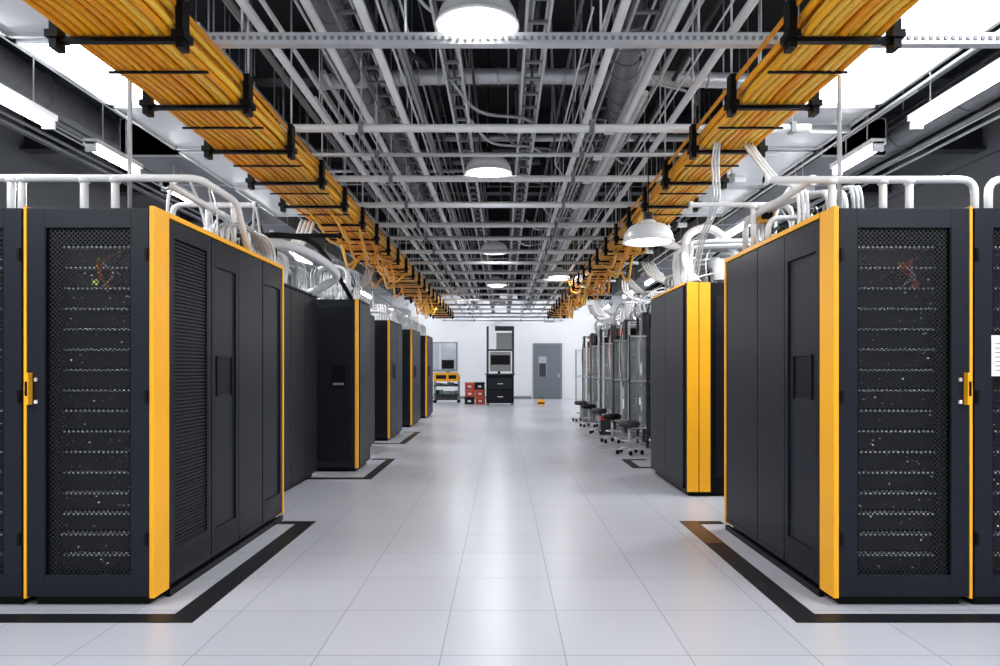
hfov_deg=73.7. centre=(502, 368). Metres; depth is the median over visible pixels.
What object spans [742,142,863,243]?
bundle
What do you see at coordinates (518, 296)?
linear light
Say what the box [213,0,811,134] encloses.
ceiling pipe
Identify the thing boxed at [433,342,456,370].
window
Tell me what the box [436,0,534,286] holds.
conduit
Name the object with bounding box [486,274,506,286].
pendant lamp
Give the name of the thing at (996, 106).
conduit
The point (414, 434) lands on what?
strip
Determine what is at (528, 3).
ladder
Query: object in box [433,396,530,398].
baseboard
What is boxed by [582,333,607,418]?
rack
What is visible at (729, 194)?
ceiling light
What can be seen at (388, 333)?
tall cabinet
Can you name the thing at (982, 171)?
wall
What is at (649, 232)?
pendant lamp
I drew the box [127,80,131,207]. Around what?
post
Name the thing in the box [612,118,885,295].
wall
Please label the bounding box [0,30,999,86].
ceiling beam
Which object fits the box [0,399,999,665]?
floor
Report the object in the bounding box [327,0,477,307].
cable tray
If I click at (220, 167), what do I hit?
ceiling panel
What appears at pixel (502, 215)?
ceiling beam
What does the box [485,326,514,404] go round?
cart
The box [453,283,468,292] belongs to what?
pendant lamp
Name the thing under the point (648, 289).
ceiling beam
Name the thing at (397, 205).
ceiling pipe
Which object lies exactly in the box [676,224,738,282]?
hose
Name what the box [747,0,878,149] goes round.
ceiling panel
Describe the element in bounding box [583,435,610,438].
floor
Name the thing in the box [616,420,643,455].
stool
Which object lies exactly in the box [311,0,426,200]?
ventilation duct
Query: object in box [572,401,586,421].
stool
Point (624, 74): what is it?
ventilation duct
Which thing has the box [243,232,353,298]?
hose
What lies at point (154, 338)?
tall cabinet
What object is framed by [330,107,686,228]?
ceiling pipe
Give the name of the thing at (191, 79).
cable tray
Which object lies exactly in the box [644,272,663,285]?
linear light
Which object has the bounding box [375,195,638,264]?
ceiling pipe
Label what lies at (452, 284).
ceiling beam
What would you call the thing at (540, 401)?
toolbox
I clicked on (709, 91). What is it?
ladder
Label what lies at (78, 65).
ceiling light panel
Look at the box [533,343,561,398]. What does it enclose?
door
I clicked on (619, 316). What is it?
bundle
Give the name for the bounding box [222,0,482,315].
conduit
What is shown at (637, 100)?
conduit
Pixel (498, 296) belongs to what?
pendant lamp
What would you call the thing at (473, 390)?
crates
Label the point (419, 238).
ceiling pipe
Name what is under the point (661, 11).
cable tray
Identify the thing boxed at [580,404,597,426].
stool
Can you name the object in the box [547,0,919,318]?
cable tray
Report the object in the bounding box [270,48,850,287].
conduit
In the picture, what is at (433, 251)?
ceiling pipe
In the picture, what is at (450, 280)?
ceiling pipe
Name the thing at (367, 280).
bundle
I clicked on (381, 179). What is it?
ceiling pipe
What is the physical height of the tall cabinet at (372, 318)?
2.256 m
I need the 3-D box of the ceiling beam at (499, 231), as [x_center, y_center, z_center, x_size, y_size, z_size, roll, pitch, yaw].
[0.000,-3.445,16.810,14.000,0.530,0.220,0,0,0]
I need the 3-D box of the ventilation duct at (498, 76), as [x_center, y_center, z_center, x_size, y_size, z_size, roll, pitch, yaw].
[0.442,-3.173,6.300,4.321,1.074,0.148,0,0,0]
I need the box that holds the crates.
[464,382,485,403]
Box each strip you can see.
[0,521,315,622]
[308,459,394,478]
[373,432,419,443]
[621,459,650,467]
[679,521,999,622]
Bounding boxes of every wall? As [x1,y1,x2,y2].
[0,103,329,288]
[363,295,652,398]
[668,109,999,288]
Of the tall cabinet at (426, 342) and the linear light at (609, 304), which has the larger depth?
the linear light at (609, 304)
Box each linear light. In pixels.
[0,56,57,129]
[83,102,142,173]
[159,165,193,201]
[226,217,262,231]
[288,239,313,263]
[360,290,371,298]
[461,295,496,298]
[517,295,531,298]
[537,295,554,298]
[589,295,611,299]
[602,291,612,310]
[622,266,635,298]
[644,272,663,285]
[714,199,749,238]
[788,161,816,191]
[830,115,885,174]
[907,58,999,129]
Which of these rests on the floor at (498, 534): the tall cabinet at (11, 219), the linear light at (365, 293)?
the tall cabinet at (11, 219)
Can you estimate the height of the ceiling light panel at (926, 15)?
1.380 m
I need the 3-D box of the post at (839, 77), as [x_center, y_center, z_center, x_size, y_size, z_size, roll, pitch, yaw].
[2.200,-2.315,4.360,0.057,2.790,0.060,0,0,0]
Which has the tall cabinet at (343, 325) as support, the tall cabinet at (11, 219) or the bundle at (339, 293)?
the bundle at (339, 293)
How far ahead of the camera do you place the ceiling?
7.27 m
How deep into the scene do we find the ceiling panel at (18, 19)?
4.53 m
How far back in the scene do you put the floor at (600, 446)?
11.51 m
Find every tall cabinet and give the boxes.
[0,208,36,603]
[24,206,283,603]
[284,283,316,491]
[317,299,369,470]
[370,315,374,446]
[375,320,401,440]
[402,329,420,426]
[420,335,432,417]
[651,282,723,495]
[724,206,972,603]
[959,208,999,603]
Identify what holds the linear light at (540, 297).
hanging from the ceiling
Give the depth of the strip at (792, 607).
3.80 m
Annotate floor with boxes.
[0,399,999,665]
[575,428,598,430]
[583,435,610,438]
[594,444,627,448]
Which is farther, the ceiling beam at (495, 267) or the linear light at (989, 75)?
the ceiling beam at (495, 267)
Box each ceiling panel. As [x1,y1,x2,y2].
[0,0,67,37]
[111,0,229,149]
[177,28,277,187]
[233,87,303,216]
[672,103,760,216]
[704,29,814,187]
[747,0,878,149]
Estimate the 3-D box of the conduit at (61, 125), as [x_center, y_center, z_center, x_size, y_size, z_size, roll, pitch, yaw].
[-3.857,-3.040,14.232,3.400,1.340,27.463,0,0,0]
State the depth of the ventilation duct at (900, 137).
7.33 m
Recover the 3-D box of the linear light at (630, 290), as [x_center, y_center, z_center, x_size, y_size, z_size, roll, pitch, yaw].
[3.550,-2.885,18.750,0.140,1.650,1.500,0,0,0]
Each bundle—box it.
[166,182,275,261]
[227,219,317,291]
[310,258,362,298]
[319,266,374,306]
[369,291,426,335]
[587,298,649,332]
[621,262,672,320]
[662,223,773,290]
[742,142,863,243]
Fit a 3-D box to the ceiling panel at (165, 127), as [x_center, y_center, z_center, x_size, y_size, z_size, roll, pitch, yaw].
[-3.175,-3.020,6.525,0.650,1.380,1.150,0,0,0]
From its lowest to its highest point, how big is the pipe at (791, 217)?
0.388 m
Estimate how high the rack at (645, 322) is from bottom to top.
2.302 m
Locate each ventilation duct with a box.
[0,45,146,173]
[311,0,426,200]
[320,0,750,90]
[580,0,648,174]
[693,49,999,263]
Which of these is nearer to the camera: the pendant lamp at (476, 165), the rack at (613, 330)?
the pendant lamp at (476, 165)
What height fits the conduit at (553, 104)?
1.502 m
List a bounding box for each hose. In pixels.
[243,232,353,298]
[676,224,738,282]
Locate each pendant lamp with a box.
[435,0,518,31]
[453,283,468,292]
[464,48,511,174]
[481,195,507,254]
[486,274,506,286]
[491,295,505,303]
[548,264,569,278]
[622,2,674,246]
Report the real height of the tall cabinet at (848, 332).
2.258 m
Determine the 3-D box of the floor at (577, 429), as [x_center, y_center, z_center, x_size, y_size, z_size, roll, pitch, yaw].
[1.910,1.339,14.850,0.580,0.003,0.700,0,0,0]
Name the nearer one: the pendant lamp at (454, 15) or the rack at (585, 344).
the pendant lamp at (454, 15)
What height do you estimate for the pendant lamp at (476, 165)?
1.580 m
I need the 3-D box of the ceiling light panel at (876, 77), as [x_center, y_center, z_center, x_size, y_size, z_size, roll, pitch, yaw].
[2.950,-3.020,5.325,0.800,1.380,1.150,0,0,0]
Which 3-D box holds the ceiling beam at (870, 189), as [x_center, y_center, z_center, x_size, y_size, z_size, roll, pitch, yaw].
[0.000,-3.445,12.110,14.000,0.530,0.220,0,0,0]
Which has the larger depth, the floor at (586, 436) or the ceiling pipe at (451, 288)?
the ceiling pipe at (451, 288)
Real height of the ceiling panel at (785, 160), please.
1.380 m
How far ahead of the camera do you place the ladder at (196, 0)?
6.50 m
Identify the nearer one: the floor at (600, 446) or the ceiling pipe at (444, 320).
the floor at (600, 446)
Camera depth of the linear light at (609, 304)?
22.26 m
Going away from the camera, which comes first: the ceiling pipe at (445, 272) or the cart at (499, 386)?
the ceiling pipe at (445, 272)
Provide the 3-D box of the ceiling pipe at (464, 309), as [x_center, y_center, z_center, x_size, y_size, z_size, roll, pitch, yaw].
[0.000,-2.853,22.800,5.200,1.714,0.090,0,0,0]
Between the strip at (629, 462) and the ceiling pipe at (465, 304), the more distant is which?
the ceiling pipe at (465, 304)
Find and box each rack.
[575,336,597,403]
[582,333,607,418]
[590,329,618,412]
[600,325,640,429]
[613,319,649,433]
[629,312,650,447]
[650,329,650,438]
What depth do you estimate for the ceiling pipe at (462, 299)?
19.67 m
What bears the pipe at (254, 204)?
on the tall cabinet at (154, 338)
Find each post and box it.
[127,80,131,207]
[837,74,841,207]
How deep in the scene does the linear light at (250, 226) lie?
10.32 m
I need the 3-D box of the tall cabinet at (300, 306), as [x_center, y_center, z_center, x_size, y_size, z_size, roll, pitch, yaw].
[-2.734,0.212,7.317,0.832,2.256,2.066,0,0,0]
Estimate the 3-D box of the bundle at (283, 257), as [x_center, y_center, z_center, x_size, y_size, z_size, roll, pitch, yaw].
[-2.784,-1.368,7.347,0.911,0.892,2.032,0,0,5]
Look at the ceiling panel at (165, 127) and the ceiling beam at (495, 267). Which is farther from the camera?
the ceiling beam at (495, 267)
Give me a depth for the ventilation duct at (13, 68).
6.93 m
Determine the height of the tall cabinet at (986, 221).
2.254 m
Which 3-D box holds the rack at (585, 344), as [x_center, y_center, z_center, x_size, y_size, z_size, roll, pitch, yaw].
[2.720,0.189,19.916,1.200,2.302,0.868,0,0,0]
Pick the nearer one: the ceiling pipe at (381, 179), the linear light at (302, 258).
the ceiling pipe at (381, 179)
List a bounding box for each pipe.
[0,174,252,251]
[170,201,257,246]
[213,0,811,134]
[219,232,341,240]
[245,5,776,159]
[274,23,746,183]
[306,91,709,208]
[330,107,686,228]
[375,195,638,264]
[382,157,660,241]
[394,167,652,254]
[405,227,605,289]
[414,195,625,274]
[426,227,615,282]
[431,274,578,310]
[434,289,596,295]
[441,259,590,301]
[441,289,564,321]
[444,265,583,305]
[454,282,566,317]
[454,283,546,314]
[688,201,813,246]
[742,175,999,250]
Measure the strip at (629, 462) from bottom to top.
0.004 m
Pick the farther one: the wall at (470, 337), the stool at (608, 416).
the wall at (470, 337)
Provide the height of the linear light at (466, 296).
0.780 m
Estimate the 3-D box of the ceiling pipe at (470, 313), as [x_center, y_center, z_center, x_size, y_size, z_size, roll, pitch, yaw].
[0.000,-2.853,24.500,5.200,1.714,0.090,0,0,0]
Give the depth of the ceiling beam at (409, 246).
19.15 m
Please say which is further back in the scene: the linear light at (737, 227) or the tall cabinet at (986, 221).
the linear light at (737, 227)
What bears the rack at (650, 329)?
on the floor at (498, 534)
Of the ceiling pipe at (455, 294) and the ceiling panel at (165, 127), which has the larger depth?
the ceiling pipe at (455, 294)
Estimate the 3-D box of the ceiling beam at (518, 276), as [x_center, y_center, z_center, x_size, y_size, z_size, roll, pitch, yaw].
[0.000,-3.445,23.860,14.000,0.530,0.220,0,0,0]
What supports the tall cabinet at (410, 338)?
on the floor at (498, 534)
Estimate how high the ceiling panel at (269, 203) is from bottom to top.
1.380 m
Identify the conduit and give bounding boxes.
[0,22,428,303]
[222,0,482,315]
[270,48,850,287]
[418,0,699,246]
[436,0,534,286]
[520,0,758,315]
[595,2,999,301]
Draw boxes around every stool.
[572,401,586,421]
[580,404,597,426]
[589,408,606,434]
[600,413,622,442]
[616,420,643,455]
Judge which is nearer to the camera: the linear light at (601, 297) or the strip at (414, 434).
the strip at (414, 434)
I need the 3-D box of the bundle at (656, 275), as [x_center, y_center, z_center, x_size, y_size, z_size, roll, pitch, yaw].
[2.849,-1.378,11.783,1.083,0.879,4.465,0,0,0]
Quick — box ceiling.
[67,0,999,196]
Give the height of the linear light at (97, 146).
1.650 m
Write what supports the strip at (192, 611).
on the floor at (498, 534)
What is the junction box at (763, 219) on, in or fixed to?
on the tall cabinet at (848, 332)
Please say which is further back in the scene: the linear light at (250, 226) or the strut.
the linear light at (250, 226)
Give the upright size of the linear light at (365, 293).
1.650 m
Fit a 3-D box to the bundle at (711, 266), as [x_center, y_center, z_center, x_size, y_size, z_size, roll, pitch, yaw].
[2.628,-1.369,7.813,1.663,0.892,1.680,0,0,0]
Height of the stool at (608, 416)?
0.525 m
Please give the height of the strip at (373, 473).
0.004 m
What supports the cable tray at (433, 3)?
hanging from the ceiling
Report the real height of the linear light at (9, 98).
1.650 m
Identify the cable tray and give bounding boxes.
[22,0,453,318]
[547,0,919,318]
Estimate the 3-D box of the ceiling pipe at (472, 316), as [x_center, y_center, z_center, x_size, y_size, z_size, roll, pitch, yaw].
[0.000,-2.853,26.200,5.200,1.714,0.090,0,0,0]
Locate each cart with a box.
[433,371,460,402]
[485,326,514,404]
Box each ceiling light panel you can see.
[12,16,173,105]
[798,6,963,105]
[902,0,999,31]
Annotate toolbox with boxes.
[538,397,544,404]
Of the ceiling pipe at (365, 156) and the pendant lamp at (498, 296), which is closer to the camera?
the ceiling pipe at (365, 156)
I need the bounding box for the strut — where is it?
[204,0,999,47]
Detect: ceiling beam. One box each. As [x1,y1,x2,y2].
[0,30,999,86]
[19,113,986,153]
[114,163,891,194]
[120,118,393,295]
[179,197,825,222]
[236,223,780,243]
[296,259,642,270]
[307,271,627,280]
[337,282,672,287]
[394,244,722,258]
[395,288,664,294]
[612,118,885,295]
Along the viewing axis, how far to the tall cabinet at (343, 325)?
8.67 m
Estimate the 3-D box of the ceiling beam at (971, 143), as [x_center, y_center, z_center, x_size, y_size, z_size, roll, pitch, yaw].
[0.000,-3.445,9.760,14.000,0.530,0.220,0,0,0]
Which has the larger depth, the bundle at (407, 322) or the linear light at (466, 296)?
the linear light at (466, 296)
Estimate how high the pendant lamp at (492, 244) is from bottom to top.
1.580 m
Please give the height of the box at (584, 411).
0.420 m
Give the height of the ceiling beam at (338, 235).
0.431 m
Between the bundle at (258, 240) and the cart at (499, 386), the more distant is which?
the cart at (499, 386)
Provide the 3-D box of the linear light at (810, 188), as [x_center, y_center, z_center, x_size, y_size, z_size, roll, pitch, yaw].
[3.550,-2.885,8.000,0.140,1.650,0.600,0,0,0]
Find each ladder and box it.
[196,0,425,277]
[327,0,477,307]
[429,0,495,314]
[506,0,553,314]
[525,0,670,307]
[602,91,709,248]
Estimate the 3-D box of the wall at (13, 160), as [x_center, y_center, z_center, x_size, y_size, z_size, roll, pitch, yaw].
[-7.075,-1.185,12.500,0.150,5.050,35.000,0,0,0]
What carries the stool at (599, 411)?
on the floor at (498, 534)
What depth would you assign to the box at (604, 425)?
13.60 m
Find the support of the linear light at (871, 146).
hanging from the ceiling
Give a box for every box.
[581,405,593,421]
[599,415,614,434]
[756,211,774,239]
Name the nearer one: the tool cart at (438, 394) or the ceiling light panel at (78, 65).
the ceiling light panel at (78, 65)
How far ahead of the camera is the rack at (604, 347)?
16.26 m
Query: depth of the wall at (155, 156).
8.90 m
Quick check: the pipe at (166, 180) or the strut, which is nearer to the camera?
the strut
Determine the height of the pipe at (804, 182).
0.334 m
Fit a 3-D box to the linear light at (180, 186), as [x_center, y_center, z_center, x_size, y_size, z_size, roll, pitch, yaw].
[-3.900,-2.885,8.000,0.140,1.650,0.600,0,0,0]
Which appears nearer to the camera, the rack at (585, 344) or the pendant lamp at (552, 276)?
the pendant lamp at (552, 276)
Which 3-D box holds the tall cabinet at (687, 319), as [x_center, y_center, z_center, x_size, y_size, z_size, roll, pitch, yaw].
[2.328,0.212,7.805,0.844,2.256,1.630,0,0,0]
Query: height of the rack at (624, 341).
2.302 m

